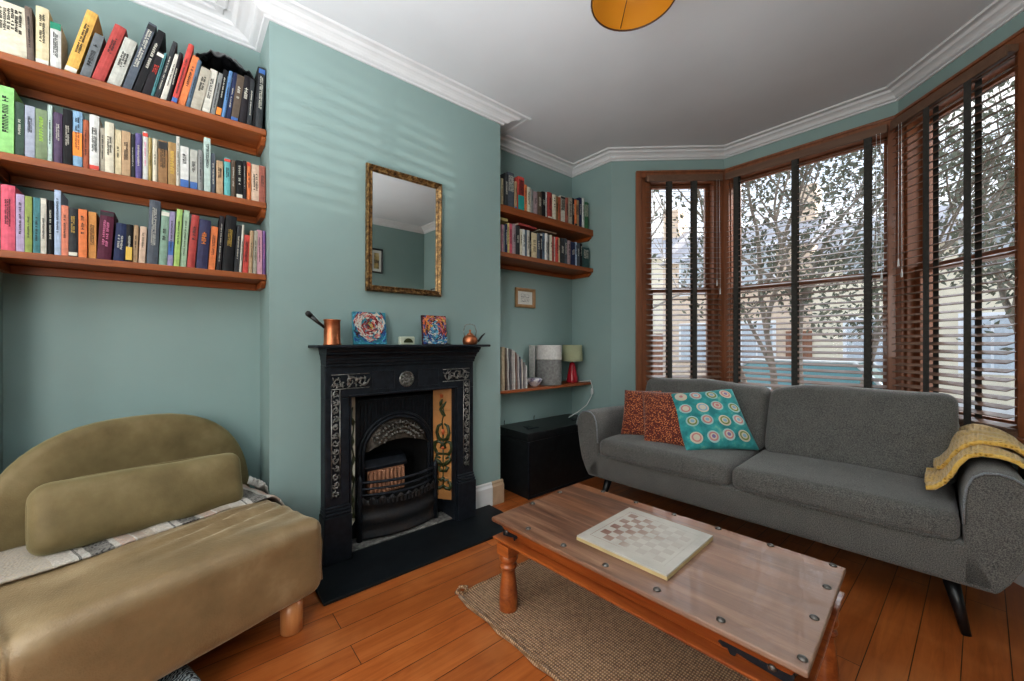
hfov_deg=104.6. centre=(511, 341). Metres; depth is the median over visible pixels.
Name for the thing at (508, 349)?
magazine
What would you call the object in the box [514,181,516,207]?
book
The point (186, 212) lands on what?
book
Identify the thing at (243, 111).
book
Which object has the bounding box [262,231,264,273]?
book
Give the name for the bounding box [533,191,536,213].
book
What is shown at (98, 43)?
book
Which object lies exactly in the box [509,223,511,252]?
book
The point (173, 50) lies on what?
book
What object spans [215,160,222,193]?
book
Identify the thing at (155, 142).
book
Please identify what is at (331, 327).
coffee pot
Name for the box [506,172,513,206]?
book
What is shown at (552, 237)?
book
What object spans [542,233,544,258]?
book
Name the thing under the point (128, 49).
book
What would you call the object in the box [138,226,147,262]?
book
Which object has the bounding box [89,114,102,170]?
book
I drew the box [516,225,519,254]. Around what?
book
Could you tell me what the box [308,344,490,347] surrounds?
mantel shelf
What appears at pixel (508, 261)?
wall shelf
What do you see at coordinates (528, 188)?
book
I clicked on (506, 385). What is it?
magazine
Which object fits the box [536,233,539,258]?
book
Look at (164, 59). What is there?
book
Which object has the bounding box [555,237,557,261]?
book
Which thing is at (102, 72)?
book
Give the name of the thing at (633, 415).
cushion
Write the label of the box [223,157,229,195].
book
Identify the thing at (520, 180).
book
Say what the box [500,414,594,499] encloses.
trunk
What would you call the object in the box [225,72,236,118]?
book
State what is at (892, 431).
cushion
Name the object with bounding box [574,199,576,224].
book
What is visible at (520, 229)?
book
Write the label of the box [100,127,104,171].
book
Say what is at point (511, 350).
magazine
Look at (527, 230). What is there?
book
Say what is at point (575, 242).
book
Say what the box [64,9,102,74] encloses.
book
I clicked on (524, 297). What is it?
picture frame
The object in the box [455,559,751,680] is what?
jute rug
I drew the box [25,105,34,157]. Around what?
book
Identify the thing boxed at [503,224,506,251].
book
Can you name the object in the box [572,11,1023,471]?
wall
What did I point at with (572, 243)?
book
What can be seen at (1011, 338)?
house
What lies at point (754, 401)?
cushion
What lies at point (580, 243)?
book
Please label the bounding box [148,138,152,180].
book
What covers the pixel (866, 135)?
blind
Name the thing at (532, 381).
bowl
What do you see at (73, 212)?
book
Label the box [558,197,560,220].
book
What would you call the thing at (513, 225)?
book
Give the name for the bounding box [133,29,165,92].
book
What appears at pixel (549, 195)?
book
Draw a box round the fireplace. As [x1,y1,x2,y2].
[308,344,490,566]
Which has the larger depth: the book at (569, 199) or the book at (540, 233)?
the book at (569, 199)
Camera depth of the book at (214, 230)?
1.86 m
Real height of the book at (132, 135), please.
0.189 m
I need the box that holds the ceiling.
[201,0,994,162]
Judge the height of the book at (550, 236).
0.217 m
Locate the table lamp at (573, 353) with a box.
[562,345,582,382]
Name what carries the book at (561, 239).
on the wall shelf at (508, 261)
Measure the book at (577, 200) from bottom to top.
0.236 m
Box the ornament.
[398,337,414,344]
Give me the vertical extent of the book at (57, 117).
0.199 m
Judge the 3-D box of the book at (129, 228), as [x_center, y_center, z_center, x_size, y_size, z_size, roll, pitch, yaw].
[-1.648,-0.417,1.710,0.020,0.158,0.109,2,-1,-40]
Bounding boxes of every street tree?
[652,76,1014,389]
[652,190,703,308]
[939,97,1014,350]
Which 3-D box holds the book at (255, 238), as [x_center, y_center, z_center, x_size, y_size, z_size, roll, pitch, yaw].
[-1.317,-0.444,2.016,0.022,0.214,0.143,0,0,-40]
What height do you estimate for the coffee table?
0.407 m
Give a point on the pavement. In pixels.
(1010, 411)
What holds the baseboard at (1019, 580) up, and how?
attached to the wall at (622, 172)
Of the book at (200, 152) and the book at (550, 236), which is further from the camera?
the book at (550, 236)
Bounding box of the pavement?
[958,403,1014,419]
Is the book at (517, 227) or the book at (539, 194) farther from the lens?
the book at (539, 194)
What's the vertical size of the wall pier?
2.785 m
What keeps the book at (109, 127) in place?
on the wall shelf at (18, 170)
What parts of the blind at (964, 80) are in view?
rail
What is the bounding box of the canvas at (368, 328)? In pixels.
[352,311,386,344]
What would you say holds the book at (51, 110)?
on the wall shelf at (18, 170)
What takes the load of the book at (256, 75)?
on the wall shelf at (30, 79)
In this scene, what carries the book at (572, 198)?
on the wall shelf at (573, 233)
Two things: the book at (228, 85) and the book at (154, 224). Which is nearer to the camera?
the book at (154, 224)
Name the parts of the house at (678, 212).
door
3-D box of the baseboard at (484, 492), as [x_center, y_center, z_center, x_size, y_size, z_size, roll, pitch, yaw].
[-0.215,1.068,2.726,0.195,0.164,0.018,0,0,-40]
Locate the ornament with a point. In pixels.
(401, 340)
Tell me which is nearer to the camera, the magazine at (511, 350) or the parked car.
the magazine at (511, 350)
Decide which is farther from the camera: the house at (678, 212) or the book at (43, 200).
the house at (678, 212)
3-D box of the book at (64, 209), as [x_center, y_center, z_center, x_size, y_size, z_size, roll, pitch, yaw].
[-1.800,-0.437,1.606,0.018,0.199,0.134,0,0,-40]
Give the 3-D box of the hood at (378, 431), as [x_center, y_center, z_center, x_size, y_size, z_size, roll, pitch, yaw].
[-0.686,0.550,2.400,0.404,0.181,0.047,0,0,-40]
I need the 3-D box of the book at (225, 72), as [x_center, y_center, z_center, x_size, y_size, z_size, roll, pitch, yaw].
[-1.422,-1.179,1.933,0.051,0.238,0.143,0,0,-40]
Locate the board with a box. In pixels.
[577,507,712,580]
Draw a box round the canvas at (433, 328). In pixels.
[421,315,446,344]
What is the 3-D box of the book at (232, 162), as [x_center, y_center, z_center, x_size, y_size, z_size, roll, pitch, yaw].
[-1.381,-0.786,1.954,0.018,0.181,0.124,0,0,-40]
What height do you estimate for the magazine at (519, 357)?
0.249 m
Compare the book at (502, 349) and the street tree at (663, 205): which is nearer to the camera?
the book at (502, 349)
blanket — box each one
[0,476,284,584]
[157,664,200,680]
[924,424,1023,489]
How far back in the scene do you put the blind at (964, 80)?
2.07 m
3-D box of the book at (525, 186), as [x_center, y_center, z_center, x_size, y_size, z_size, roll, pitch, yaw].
[0.066,-1.117,3.130,0.022,0.212,0.133,0,0,-40]
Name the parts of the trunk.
lid, edge trim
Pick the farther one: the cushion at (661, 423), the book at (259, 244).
the cushion at (661, 423)
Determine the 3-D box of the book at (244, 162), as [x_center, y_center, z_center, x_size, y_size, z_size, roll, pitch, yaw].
[-1.346,-0.790,1.983,0.012,0.190,0.128,0,0,-40]
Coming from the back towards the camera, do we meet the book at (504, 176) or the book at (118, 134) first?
the book at (504, 176)
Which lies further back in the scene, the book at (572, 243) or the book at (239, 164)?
the book at (572, 243)
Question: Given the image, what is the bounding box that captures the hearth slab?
[315,505,502,605]
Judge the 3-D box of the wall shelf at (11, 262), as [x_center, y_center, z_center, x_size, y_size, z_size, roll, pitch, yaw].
[-1.627,-0.305,1.779,0.872,0.063,0.213,0,0,-40]
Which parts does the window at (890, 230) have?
sash, sash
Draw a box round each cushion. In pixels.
[25,453,242,555]
[600,434,758,484]
[621,390,660,434]
[642,391,684,445]
[646,377,770,450]
[671,389,758,449]
[732,449,959,539]
[765,384,958,483]
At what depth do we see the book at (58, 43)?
1.54 m
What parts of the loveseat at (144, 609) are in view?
backrest, seat, leg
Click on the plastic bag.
(218, 61)
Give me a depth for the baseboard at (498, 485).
2.81 m
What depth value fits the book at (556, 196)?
3.31 m
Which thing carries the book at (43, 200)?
on the wall shelf at (11, 262)
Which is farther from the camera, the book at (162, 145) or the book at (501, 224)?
the book at (501, 224)
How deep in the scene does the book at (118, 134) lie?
1.65 m
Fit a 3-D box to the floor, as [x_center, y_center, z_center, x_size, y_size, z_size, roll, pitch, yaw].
[-0.128,1.210,1.176,6.120,0.120,4.300,0,0,-40]
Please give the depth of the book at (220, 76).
1.86 m
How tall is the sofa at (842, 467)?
0.898 m
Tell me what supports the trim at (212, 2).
attached to the wall at (77, 352)
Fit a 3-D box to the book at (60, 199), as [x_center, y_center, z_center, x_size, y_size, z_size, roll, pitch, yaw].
[-1.817,-0.465,1.597,0.016,0.255,0.143,0,0,-40]
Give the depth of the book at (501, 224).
2.92 m
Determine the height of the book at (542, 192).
0.206 m
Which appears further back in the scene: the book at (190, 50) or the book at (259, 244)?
the book at (259, 244)
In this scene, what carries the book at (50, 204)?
on the wall shelf at (11, 262)
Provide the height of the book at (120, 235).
0.160 m
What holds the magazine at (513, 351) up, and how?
on the wall shelf at (564, 383)
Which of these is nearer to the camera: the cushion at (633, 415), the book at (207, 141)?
the book at (207, 141)
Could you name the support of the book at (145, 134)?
on the wall shelf at (18, 170)
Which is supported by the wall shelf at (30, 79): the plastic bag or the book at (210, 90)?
the book at (210, 90)
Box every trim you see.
[129,0,1023,177]
[202,0,230,12]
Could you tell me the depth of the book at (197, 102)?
1.82 m
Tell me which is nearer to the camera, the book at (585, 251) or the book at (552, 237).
the book at (552, 237)
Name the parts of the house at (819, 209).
pane, pane, pane, pane, door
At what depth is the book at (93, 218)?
1.61 m
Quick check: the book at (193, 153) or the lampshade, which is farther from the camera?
the lampshade
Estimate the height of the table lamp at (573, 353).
0.335 m
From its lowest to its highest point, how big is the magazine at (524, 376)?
0.205 m
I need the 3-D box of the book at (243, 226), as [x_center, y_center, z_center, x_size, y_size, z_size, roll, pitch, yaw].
[-1.358,-0.454,1.980,0.022,0.234,0.145,0,0,-40]
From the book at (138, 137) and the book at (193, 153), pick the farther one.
the book at (193, 153)
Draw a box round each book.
[0,0,26,58]
[0,85,22,153]
[1,184,23,250]
[15,101,24,155]
[16,194,24,251]
[24,6,35,61]
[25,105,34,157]
[25,196,32,252]
[33,197,40,252]
[35,108,47,159]
[36,5,52,65]
[41,198,46,253]
[47,200,53,254]
[48,105,54,160]
[50,21,67,69]
[53,112,62,162]
[54,190,67,254]
[61,205,68,255]
[63,108,72,164]
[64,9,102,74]
[69,208,77,256]
[73,110,84,166]
[78,209,87,257]
[80,33,105,77]
[83,120,89,168]
[88,212,99,258]
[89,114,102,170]
[92,23,127,82]
[97,210,117,259]
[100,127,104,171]
[105,122,114,172]
[107,37,137,86]
[113,222,126,260]
[115,129,121,174]
[122,22,156,89]
[122,131,130,176]
[125,224,133,261]
[131,134,134,176]
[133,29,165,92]
[133,225,139,261]
[135,133,142,178]
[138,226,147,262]
[142,51,163,95]
[143,131,148,179]
[147,200,161,263]
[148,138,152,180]
[151,53,166,95]
[153,138,157,181]
[154,41,176,97]
[158,140,167,183]
[158,210,169,264]
[160,54,178,99]
[167,52,182,101]
[167,211,175,265]
[168,142,175,184]
[171,44,193,102]
[174,209,182,265]
[176,136,178,185]
[177,55,199,105]
[180,146,188,187]
[180,210,189,266]
[186,60,201,106]
[187,214,199,267]
[189,149,196,188]
[190,66,210,110]
[195,219,210,268]
[197,150,202,190]
[202,69,217,112]
[203,137,210,191]
[207,226,217,269]
[211,73,222,114]
[211,153,214,192]
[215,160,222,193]
[215,216,223,269]
[216,70,227,115]
[221,71,232,117]
[221,215,236,270]
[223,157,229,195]
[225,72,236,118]
[230,74,244,120]
[230,160,235,196]
[233,225,241,271]
[236,160,242,197]
[238,75,251,123]
[239,225,244,271]
[242,235,249,272]
[243,161,245,198]
[246,79,254,124]
[246,162,250,199]
[248,231,253,272]
[251,67,258,125]
[251,164,258,200]
[252,231,257,273]
[255,67,265,127]
[256,230,261,273]
[259,165,264,202]
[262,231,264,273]
[500,173,507,205]
[500,217,507,223]
[500,347,504,390]
[501,178,502,203]
[501,224,502,251]
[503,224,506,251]
[503,225,504,251]
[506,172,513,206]
[506,223,508,252]
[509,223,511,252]
[512,224,515,253]
[514,176,523,209]
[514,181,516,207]
[515,222,536,230]
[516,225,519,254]
[520,229,521,254]
[522,229,524,255]
[524,185,526,210]
[525,230,526,255]
[527,186,529,211]
[527,230,529,256]
[529,231,530,256]
[529,345,534,377]
[530,189,532,212]
[531,229,555,235]
[531,233,536,257]
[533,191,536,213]
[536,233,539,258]
[537,191,541,214]
[540,233,541,258]
[541,191,544,215]
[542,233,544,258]
[545,192,546,216]
[545,233,547,259]
[547,192,551,217]
[549,235,551,260]
[552,194,555,218]
[552,237,553,260]
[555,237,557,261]
[556,196,557,219]
[558,195,564,221]
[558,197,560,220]
[558,238,559,261]
[560,238,563,262]
[564,238,566,263]
[565,197,567,222]
[567,240,570,263]
[568,197,571,223]
[571,242,574,264]
[572,198,573,224]
[574,197,581,226]
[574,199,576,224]
[575,242,576,265]
[577,200,578,225]
[577,243,579,265]
[580,243,581,265]
[582,198,583,227]
[582,247,588,267]
[584,202,587,228]
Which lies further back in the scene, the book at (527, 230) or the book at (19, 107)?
the book at (527, 230)
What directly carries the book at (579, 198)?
on the wall shelf at (573, 233)
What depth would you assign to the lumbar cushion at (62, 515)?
1.44 m
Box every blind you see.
[645,174,722,390]
[725,124,887,391]
[890,44,1018,435]
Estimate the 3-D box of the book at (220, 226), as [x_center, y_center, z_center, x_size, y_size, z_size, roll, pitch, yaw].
[-1.421,-0.467,1.923,0.031,0.259,0.143,0,0,-40]
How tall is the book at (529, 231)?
0.212 m
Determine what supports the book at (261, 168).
on the wall shelf at (18, 170)
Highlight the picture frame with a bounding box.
[515,287,535,307]
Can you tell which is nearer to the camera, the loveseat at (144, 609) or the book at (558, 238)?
the loveseat at (144, 609)
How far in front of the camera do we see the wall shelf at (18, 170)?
1.71 m
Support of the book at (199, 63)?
on the wall shelf at (30, 79)
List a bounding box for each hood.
[365,418,427,452]
[365,450,406,471]
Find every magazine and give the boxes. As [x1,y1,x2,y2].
[505,348,507,389]
[506,348,509,389]
[508,349,510,389]
[510,349,513,389]
[513,351,514,388]
[515,352,516,388]
[517,354,519,388]
[519,357,521,388]
[521,359,522,388]
[523,362,525,388]
[525,365,526,387]
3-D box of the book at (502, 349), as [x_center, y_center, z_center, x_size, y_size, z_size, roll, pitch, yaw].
[-0.131,0.200,3.031,0.030,0.325,0.200,0,0,-40]
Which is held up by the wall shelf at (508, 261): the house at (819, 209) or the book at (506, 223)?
the book at (506, 223)
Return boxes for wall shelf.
[0,51,265,156]
[0,151,265,224]
[0,250,265,290]
[500,204,592,242]
[500,251,592,279]
[500,381,590,393]
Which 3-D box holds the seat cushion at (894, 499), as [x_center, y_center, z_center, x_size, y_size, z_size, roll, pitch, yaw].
[1.651,0.716,2.013,0.590,0.136,0.816,0,0,-43]
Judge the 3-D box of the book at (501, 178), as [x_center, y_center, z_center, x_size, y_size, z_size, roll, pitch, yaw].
[-0.113,-1.111,2.980,0.019,0.201,0.133,0,0,-40]
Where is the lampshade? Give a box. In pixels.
[535,345,561,385]
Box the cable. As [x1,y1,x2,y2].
[569,380,592,416]
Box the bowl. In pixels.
[527,377,541,385]
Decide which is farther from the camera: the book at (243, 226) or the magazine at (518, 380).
the magazine at (518, 380)
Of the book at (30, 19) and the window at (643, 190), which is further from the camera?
the window at (643, 190)
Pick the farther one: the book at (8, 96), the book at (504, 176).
the book at (504, 176)
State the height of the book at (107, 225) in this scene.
0.201 m
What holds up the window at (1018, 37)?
in the wall at (622, 172)
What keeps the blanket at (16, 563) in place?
on the loveseat at (144, 609)
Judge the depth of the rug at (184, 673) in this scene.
1.24 m
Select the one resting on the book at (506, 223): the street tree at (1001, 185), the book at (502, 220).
the book at (502, 220)
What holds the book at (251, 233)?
on the wall shelf at (11, 262)
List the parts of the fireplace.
relief panel, tile panel, register plate, cornice moulding, tile panel, relief panel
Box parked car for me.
[741,358,882,388]
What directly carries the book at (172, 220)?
on the wall shelf at (11, 262)
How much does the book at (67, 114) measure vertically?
0.219 m
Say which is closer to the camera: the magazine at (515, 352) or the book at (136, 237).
the book at (136, 237)
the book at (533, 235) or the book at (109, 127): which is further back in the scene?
the book at (533, 235)
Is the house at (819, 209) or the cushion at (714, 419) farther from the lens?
the house at (819, 209)
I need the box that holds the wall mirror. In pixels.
[365,163,441,296]
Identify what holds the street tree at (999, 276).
on the road
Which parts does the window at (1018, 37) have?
sash, sash, sill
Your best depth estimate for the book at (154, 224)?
1.72 m
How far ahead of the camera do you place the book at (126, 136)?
1.67 m
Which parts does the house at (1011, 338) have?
pane, pane, pane, pane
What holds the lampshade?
on the wall shelf at (564, 383)
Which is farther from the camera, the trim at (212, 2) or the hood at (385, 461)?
the hood at (385, 461)
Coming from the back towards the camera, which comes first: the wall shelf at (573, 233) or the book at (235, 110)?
the wall shelf at (573, 233)
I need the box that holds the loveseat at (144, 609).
[0,413,322,680]
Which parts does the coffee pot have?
handle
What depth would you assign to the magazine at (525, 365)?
3.11 m
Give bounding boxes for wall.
[3,0,571,487]
[260,20,499,520]
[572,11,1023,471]
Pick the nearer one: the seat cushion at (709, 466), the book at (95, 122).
the book at (95, 122)
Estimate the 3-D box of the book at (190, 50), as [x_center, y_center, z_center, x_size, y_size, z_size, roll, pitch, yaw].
[-1.527,-1.208,1.835,0.081,0.295,0.145,0,0,-40]
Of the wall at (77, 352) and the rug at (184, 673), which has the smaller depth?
the rug at (184, 673)
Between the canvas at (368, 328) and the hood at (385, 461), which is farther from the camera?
the hood at (385, 461)
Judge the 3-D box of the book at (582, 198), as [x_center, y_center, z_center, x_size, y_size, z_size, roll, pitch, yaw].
[0.596,-1.145,3.572,0.022,0.270,0.133,0,0,-40]
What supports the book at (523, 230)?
on the wall shelf at (508, 261)
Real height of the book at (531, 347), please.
0.335 m
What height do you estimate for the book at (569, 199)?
0.231 m
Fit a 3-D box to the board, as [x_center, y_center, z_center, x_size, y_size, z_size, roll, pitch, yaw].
[0.503,0.740,1.498,0.377,0.018,0.353,0,0,-43]
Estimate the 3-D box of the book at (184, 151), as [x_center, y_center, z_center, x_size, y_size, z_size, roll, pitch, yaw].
[-1.518,-0.789,1.835,0.029,0.187,0.126,0,0,-40]
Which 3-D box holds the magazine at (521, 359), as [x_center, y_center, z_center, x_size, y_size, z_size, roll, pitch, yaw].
[0.017,0.248,3.158,0.017,0.228,0.200,-2,1,-40]
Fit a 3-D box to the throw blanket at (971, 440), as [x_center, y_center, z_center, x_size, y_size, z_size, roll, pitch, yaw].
[2.098,0.549,1.782,0.714,0.306,0.337,0,0,-40]
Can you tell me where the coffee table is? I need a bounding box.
[492,483,845,680]
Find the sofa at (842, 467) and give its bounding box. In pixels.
[576,377,1023,636]
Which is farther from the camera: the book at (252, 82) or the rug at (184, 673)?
the book at (252, 82)
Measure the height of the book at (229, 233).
0.269 m
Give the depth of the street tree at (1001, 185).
4.34 m
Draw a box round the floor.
[187,477,1023,680]
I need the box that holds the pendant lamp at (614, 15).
[591,0,674,31]
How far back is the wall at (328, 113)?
2.14 m
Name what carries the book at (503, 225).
on the wall shelf at (508, 261)
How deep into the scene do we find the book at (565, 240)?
3.38 m
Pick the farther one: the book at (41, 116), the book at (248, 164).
the book at (248, 164)
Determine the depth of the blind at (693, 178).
3.33 m
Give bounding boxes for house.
[652,209,689,374]
[660,183,835,378]
[810,196,1014,405]
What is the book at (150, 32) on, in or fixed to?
on the wall shelf at (30, 79)
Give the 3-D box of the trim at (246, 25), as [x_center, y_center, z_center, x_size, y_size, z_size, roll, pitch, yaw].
[0.019,-1.600,0.963,5.870,0.072,3.585,0,0,-40]
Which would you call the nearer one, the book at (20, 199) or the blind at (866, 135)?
the book at (20, 199)
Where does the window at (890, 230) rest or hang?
in the wall at (622, 172)
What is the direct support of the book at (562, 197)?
on the wall shelf at (573, 233)
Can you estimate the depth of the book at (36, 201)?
1.51 m
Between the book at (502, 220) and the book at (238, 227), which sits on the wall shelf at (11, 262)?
the book at (238, 227)
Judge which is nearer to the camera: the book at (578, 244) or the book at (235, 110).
the book at (235, 110)
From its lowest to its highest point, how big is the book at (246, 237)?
0.188 m
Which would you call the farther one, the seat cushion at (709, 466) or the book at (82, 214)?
the seat cushion at (709, 466)
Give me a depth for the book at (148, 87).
1.72 m
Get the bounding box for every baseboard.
[476,482,492,508]
[492,479,503,505]
[1014,570,1023,586]
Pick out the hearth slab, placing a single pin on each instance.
(371, 566)
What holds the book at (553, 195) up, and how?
on the wall shelf at (573, 233)
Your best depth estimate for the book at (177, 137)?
1.77 m
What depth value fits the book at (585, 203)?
3.55 m
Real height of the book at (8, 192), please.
0.244 m
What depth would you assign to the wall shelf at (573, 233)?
3.25 m
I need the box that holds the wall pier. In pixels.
[0,181,2,473]
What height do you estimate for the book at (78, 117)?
0.223 m
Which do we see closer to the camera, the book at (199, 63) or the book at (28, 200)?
the book at (28, 200)
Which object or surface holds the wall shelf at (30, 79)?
attached to the wall at (77, 352)
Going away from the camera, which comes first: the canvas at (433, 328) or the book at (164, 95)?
the book at (164, 95)
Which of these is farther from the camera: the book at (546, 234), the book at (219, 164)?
the book at (546, 234)
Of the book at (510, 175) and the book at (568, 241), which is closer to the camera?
the book at (510, 175)
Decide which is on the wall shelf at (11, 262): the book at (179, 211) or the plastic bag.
the book at (179, 211)
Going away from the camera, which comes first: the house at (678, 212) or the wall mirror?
the wall mirror
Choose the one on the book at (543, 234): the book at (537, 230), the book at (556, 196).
the book at (537, 230)
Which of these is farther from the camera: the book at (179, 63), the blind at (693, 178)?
the blind at (693, 178)
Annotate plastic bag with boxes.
[195,49,255,82]
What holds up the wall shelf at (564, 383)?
attached to the wall at (77, 352)
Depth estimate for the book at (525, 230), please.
3.08 m
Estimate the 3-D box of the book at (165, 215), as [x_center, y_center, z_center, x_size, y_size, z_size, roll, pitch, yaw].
[-1.579,-0.460,1.800,0.038,0.244,0.145,0,0,-40]
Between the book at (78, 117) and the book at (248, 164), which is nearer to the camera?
the book at (78, 117)
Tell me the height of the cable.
0.328 m
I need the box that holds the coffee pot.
[305,311,340,344]
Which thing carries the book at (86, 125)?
on the wall shelf at (18, 170)
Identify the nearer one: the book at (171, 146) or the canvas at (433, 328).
the book at (171, 146)
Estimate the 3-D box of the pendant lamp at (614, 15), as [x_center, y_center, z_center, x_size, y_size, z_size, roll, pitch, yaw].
[0.408,-1.391,1.324,0.284,0.488,0.284,0,0,-40]
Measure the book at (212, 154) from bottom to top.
0.189 m
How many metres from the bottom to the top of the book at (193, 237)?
0.245 m
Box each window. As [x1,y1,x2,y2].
[635,169,723,390]
[724,116,895,389]
[894,27,1023,444]
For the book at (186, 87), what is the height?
0.254 m
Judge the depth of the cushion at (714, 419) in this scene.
2.46 m
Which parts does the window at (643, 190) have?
sash, sash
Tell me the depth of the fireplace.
2.33 m
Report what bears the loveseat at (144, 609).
on the floor
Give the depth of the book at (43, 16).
1.52 m
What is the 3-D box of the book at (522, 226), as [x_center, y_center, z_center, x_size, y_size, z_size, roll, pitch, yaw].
[0.079,-0.908,3.149,0.200,0.018,0.130,0,0,-43]
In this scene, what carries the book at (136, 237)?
on the wall shelf at (11, 262)
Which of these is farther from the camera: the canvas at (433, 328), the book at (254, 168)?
the canvas at (433, 328)
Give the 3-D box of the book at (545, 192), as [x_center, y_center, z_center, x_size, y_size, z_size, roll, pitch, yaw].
[0.239,-1.115,3.279,0.016,0.210,0.133,0,0,-40]
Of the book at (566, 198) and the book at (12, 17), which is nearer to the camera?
the book at (12, 17)
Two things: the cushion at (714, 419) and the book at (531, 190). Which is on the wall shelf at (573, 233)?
the book at (531, 190)
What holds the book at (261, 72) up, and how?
on the wall shelf at (30, 79)
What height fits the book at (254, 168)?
0.185 m
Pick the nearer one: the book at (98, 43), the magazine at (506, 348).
the book at (98, 43)
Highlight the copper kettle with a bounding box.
[462,324,484,343]
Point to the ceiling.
(705, 72)
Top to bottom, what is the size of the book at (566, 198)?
0.223 m
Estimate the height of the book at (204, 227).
0.230 m
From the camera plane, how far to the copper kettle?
2.50 m
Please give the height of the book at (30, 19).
0.204 m

